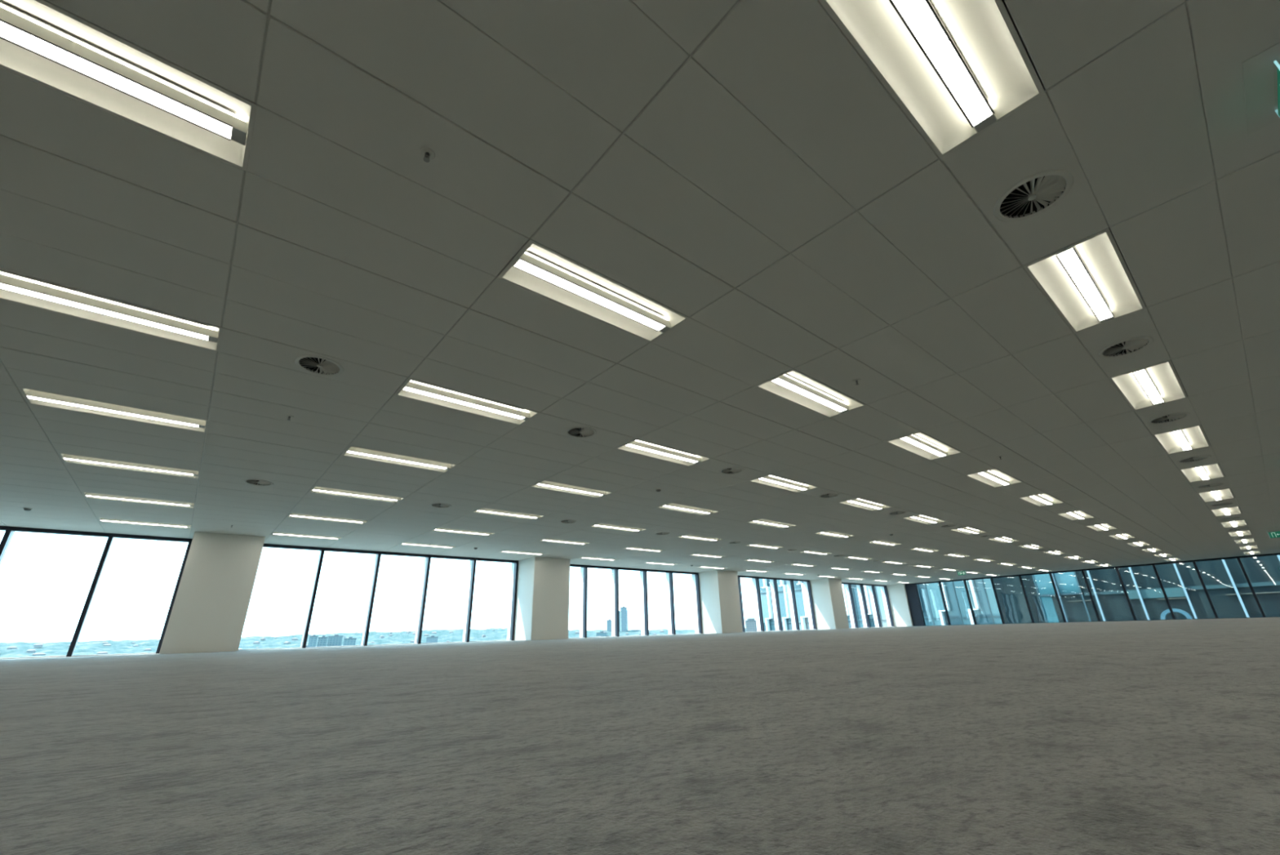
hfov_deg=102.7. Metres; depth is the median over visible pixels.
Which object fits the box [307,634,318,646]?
apartment building
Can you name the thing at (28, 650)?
house
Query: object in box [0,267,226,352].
ceiling light
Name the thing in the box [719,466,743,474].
ceiling vent
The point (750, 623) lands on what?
office block
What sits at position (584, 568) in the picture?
window
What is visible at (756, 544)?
ceiling light
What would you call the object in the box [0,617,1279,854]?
floor
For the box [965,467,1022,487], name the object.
ceiling light
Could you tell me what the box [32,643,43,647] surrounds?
house
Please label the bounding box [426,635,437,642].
apartment building
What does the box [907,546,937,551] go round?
ceiling light
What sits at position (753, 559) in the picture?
ceiling light
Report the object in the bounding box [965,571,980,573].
ceiling light
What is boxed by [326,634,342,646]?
apartment building
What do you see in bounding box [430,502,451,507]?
ceiling vent
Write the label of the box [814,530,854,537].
ceiling light
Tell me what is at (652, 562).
ceiling light
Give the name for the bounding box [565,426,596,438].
ceiling vent
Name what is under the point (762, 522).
ceiling light
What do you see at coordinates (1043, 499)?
ceiling light
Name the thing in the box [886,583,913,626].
column
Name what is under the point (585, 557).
ceiling light
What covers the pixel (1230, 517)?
ceiling vent
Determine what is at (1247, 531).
ceiling light
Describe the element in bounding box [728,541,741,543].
ceiling vent
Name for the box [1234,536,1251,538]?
ceiling vent
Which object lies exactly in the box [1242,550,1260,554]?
ceiling light
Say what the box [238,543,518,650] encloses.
window
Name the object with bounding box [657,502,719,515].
ceiling light
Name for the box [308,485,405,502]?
ceiling light
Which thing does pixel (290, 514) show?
ceiling light
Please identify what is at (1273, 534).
exit sign
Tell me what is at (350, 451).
ceiling light
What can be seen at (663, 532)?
ceiling vent
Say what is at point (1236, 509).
ceiling light
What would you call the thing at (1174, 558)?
ceiling light
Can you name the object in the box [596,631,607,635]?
office block
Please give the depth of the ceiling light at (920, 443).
7.66 m
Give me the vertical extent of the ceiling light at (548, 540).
0.127 m
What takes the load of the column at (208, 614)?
on the floor
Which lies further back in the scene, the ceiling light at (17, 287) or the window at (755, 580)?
the window at (755, 580)
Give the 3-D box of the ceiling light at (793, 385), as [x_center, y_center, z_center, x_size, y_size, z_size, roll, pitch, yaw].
[1.967,-0.404,5.828,1.508,0.127,0.491,16,-28,-37]
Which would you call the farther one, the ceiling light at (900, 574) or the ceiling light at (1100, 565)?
the ceiling light at (900, 574)
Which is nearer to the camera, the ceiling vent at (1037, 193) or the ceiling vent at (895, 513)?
the ceiling vent at (1037, 193)
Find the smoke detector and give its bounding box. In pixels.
[23,506,32,511]
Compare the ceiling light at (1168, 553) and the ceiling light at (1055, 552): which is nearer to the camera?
the ceiling light at (1055, 552)
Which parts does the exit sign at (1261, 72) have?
sign panel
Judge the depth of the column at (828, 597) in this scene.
28.05 m
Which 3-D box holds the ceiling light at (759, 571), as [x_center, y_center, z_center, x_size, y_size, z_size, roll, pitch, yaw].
[5.382,6.541,23.546,1.508,0.127,0.491,16,-28,-37]
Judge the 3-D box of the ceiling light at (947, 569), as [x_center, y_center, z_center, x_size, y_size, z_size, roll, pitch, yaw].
[15.387,7.002,25.435,1.508,0.127,0.491,16,-28,-37]
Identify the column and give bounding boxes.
[159,531,265,653]
[514,556,569,639]
[698,569,742,633]
[809,577,848,629]
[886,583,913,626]
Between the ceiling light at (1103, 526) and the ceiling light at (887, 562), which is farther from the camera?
the ceiling light at (887, 562)
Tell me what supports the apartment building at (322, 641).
on the city skyline
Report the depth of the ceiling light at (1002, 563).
23.75 m
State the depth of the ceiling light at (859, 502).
11.22 m
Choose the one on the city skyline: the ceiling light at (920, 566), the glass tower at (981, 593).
the glass tower at (981, 593)
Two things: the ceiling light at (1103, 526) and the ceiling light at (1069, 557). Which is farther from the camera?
the ceiling light at (1069, 557)
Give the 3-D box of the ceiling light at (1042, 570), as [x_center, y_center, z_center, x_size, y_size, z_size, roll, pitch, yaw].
[21.526,7.556,27.278,1.508,0.127,0.491,16,-28,-37]
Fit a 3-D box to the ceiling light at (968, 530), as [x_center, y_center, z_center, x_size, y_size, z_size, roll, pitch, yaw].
[9.473,2.928,14.757,1.508,0.127,0.491,16,-28,-37]
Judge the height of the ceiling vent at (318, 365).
0.118 m
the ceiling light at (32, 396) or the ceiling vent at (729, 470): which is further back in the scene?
the ceiling vent at (729, 470)
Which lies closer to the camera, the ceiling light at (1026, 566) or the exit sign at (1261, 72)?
the exit sign at (1261, 72)
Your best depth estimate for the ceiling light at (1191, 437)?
7.75 m
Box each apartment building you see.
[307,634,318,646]
[316,635,328,646]
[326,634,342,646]
[342,636,356,645]
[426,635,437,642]
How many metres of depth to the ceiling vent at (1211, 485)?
10.33 m
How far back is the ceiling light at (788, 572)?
25.30 m
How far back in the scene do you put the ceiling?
3.79 m
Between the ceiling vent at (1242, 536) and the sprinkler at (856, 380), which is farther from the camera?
the ceiling vent at (1242, 536)
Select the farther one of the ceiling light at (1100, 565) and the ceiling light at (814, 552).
the ceiling light at (1100, 565)
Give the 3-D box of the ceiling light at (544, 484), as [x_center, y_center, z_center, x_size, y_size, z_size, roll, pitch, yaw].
[-1.216,1.078,9.324,1.508,0.127,0.491,16,-28,-37]
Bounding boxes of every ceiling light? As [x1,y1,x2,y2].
[0,0,256,173]
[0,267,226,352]
[17,386,208,432]
[57,452,200,478]
[81,491,195,507]
[97,517,191,528]
[271,531,342,539]
[286,512,370,524]
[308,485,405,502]
[341,444,457,472]
[394,376,541,425]
[399,542,457,548]
[430,527,494,535]
[471,506,544,519]
[497,238,688,342]
[499,550,545,555]
[528,480,612,497]
[539,537,591,544]
[577,555,617,560]
[588,522,645,532]
[614,437,712,466]
[622,546,664,551]
[643,561,678,564]
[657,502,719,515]
[676,533,723,541]
[689,553,725,557]
[697,565,728,568]
[744,569,771,572]
[745,518,795,528]
[745,558,775,562]
[746,542,782,548]
[748,473,819,492]
[754,368,866,417]
[782,572,804,574]
[788,563,817,566]
[800,550,833,555]
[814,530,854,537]
[817,575,835,577]
[818,0,1044,160]
[831,567,853,569]
[837,497,893,511]
[844,577,863,579]
[845,555,871,559]
[862,570,884,573]
[868,539,901,545]
[880,560,906,564]
[885,431,962,460]
[891,573,910,575]
[902,514,945,524]
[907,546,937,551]
[913,564,933,567]
[916,575,934,577]
[940,568,959,570]
[942,553,969,557]
[951,526,987,534]
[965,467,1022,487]
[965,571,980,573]
[972,558,995,561]
[988,536,1018,542]
[996,562,1016,564]
[1017,493,1064,506]
[1017,565,1035,568]
[1018,543,1045,549]
[1022,227,1146,333]
[1035,568,1053,571]
[1042,550,1066,554]
[1056,510,1094,519]
[1062,555,1084,559]
[1079,560,1099,563]
[1085,523,1117,530]
[1096,564,1113,566]
[1108,360,1187,410]
[1108,533,1135,539]
[1125,541,1150,546]
[1141,547,1162,551]
[1152,424,1210,454]
[1152,552,1172,556]
[1164,557,1182,560]
[1179,462,1225,482]
[1196,488,1235,502]
[1209,506,1242,516]
[1220,519,1247,527]
[1227,529,1251,536]
[1233,537,1255,543]
[1239,545,1257,549]
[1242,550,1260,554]
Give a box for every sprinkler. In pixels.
[285,414,293,420]
[419,146,435,162]
[852,378,860,385]
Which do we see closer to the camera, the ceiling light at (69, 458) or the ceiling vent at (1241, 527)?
the ceiling light at (69, 458)
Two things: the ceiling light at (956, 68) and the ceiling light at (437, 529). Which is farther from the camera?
the ceiling light at (437, 529)
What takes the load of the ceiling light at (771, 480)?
attached to the ceiling
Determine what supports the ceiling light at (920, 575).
attached to the ceiling
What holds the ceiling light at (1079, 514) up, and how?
attached to the ceiling
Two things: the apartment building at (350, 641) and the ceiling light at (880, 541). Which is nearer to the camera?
the ceiling light at (880, 541)
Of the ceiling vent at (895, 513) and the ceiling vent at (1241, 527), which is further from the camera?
the ceiling vent at (1241, 527)
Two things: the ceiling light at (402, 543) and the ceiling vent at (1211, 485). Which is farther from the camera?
the ceiling light at (402, 543)
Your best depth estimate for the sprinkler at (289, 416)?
5.91 m
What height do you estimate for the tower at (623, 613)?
104.000 m
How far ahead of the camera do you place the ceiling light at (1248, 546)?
20.53 m
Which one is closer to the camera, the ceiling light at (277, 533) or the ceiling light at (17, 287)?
the ceiling light at (17, 287)
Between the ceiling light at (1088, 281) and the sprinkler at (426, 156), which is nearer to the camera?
the sprinkler at (426, 156)
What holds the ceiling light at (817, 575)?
attached to the ceiling
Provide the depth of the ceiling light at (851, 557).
20.07 m
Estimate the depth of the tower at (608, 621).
1390.62 m
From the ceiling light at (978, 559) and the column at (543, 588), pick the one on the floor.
the column at (543, 588)
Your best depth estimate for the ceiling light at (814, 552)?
18.28 m
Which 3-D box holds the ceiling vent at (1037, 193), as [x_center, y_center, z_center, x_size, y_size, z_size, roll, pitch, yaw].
[2.417,-1.467,3.177,0.406,0.118,0.406,16,-28,-37]
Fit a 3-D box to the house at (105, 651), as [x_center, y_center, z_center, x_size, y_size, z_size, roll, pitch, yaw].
[-916.309,384.994,872.537,9.318,6.888,13.167,-17,-27,34]
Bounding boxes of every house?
[26,648,35,652]
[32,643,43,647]
[32,652,46,655]
[96,650,107,653]
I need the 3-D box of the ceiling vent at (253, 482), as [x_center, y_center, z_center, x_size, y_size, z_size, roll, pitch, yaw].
[-6.223,0.850,8.374,0.406,0.118,0.406,16,-28,-37]
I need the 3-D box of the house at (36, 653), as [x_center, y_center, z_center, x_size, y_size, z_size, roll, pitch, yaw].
[-980.076,370.587,834.928,9.417,6.961,13.307,-7,-22,13]
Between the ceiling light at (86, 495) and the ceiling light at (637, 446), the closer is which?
the ceiling light at (637, 446)
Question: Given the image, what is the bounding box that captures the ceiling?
[0,0,1279,585]
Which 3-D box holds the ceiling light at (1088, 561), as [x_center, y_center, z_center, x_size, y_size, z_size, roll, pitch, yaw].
[20.844,6.167,23.734,1.508,0.127,0.491,16,-28,-37]
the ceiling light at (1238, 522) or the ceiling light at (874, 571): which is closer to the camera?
the ceiling light at (1238, 522)
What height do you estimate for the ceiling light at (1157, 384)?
0.127 m
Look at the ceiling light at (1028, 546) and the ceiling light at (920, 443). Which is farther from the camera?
the ceiling light at (1028, 546)
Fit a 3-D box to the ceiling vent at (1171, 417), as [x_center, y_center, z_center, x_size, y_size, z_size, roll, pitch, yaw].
[6.965,-0.172,6.768,0.406,0.118,0.406,16,-28,-37]
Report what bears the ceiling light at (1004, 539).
attached to the ceiling
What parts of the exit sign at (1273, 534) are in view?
sign panel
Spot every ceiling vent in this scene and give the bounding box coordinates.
[243,479,273,485]
[294,355,343,376]
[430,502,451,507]
[559,519,577,523]
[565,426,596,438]
[654,531,670,534]
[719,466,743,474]
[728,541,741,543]
[818,493,839,497]
[888,511,906,515]
[940,524,956,527]
[980,534,995,537]
[993,169,1073,222]
[1097,336,1153,358]
[1147,411,1190,423]
[1177,454,1211,462]
[1196,482,1224,488]
[1209,502,1234,506]
[1220,516,1241,519]
[1228,527,1247,530]
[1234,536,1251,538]
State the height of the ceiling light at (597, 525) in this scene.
0.127 m
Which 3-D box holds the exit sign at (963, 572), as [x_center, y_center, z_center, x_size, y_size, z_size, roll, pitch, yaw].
[16.261,7.348,25.899,0.200,0.246,0.600,16,-28,-37]
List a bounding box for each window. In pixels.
[0,525,192,658]
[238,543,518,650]
[568,564,702,638]
[737,575,817,631]
[841,582,894,627]
[905,552,1279,626]
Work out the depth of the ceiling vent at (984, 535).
15.67 m
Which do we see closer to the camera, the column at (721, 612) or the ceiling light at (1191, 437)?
the ceiling light at (1191, 437)
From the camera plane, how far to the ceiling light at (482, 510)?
11.05 m
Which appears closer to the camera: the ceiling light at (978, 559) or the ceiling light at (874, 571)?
the ceiling light at (978, 559)
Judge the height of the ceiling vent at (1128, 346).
0.118 m
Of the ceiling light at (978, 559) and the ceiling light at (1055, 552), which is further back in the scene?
the ceiling light at (978, 559)
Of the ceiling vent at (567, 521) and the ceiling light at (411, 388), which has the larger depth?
the ceiling vent at (567, 521)
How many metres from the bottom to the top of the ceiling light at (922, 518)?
0.127 m
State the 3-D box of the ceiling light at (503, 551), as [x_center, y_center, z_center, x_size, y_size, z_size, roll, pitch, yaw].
[-3.715,3.950,16.364,1.508,0.127,0.491,16,-28,-37]
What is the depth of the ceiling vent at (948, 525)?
13.83 m
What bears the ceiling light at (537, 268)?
attached to the ceiling
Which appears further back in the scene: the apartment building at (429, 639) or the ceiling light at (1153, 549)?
the apartment building at (429, 639)
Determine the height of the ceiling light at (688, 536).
0.127 m
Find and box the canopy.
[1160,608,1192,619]
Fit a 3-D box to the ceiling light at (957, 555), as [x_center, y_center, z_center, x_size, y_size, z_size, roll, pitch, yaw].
[12.430,4.965,20.096,1.508,0.127,0.491,16,-28,-37]
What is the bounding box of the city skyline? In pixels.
[0,627,746,657]
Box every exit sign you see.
[956,569,965,575]
[1241,42,1279,134]
[1262,528,1279,537]
[1274,458,1279,465]
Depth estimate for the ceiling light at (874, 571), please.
25.43 m
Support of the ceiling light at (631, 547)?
attached to the ceiling
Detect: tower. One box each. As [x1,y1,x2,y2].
[606,618,611,631]
[618,605,627,631]
[759,577,1002,631]
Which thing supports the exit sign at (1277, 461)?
hanging from the ceiling
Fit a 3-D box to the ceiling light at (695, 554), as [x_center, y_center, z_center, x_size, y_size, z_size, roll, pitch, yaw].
[2.425,4.504,18.207,1.508,0.127,0.491,16,-28,-37]
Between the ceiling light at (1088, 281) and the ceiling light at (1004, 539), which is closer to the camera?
the ceiling light at (1088, 281)
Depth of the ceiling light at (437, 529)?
12.79 m
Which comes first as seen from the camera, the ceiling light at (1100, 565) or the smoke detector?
the smoke detector
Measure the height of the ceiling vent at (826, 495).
0.118 m
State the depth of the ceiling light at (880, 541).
16.54 m
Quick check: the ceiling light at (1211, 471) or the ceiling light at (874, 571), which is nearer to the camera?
the ceiling light at (1211, 471)
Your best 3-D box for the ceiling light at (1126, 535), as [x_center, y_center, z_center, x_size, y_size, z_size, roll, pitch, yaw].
[15.612,3.483,16.600,1.508,0.127,0.491,16,-28,-37]
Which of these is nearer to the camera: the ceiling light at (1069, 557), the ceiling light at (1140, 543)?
the ceiling light at (1140, 543)
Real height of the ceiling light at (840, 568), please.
0.127 m
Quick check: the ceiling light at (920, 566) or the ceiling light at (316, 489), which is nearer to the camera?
the ceiling light at (316, 489)
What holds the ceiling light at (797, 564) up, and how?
attached to the ceiling
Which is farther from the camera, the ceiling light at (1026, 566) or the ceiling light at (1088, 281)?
the ceiling light at (1026, 566)
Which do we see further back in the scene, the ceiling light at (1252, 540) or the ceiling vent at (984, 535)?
the ceiling light at (1252, 540)
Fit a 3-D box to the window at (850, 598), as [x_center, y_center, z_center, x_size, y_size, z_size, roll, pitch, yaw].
[13.522,10.918,31.826,7.770,3.546,0.400,16,-28,-37]
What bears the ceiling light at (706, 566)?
attached to the ceiling
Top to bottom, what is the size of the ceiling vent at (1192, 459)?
0.118 m
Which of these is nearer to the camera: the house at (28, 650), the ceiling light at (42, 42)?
the ceiling light at (42, 42)
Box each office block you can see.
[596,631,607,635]
[744,617,756,631]
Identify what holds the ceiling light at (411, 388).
attached to the ceiling
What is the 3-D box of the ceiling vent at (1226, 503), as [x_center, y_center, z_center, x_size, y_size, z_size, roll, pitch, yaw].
[13.788,1.772,12.153,0.406,0.118,0.406,16,-28,-37]
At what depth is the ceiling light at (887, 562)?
21.92 m
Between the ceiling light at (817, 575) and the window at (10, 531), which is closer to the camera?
the window at (10, 531)
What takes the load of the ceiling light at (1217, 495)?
attached to the ceiling
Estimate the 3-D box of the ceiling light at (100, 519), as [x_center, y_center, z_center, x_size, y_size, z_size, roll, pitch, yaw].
[-10.538,2.006,10.978,1.508,0.127,0.491,16,-28,-37]
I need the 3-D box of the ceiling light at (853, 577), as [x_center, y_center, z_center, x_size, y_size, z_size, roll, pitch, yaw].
[12.204,8.484,28.932,1.508,0.127,0.491,16,-28,-37]

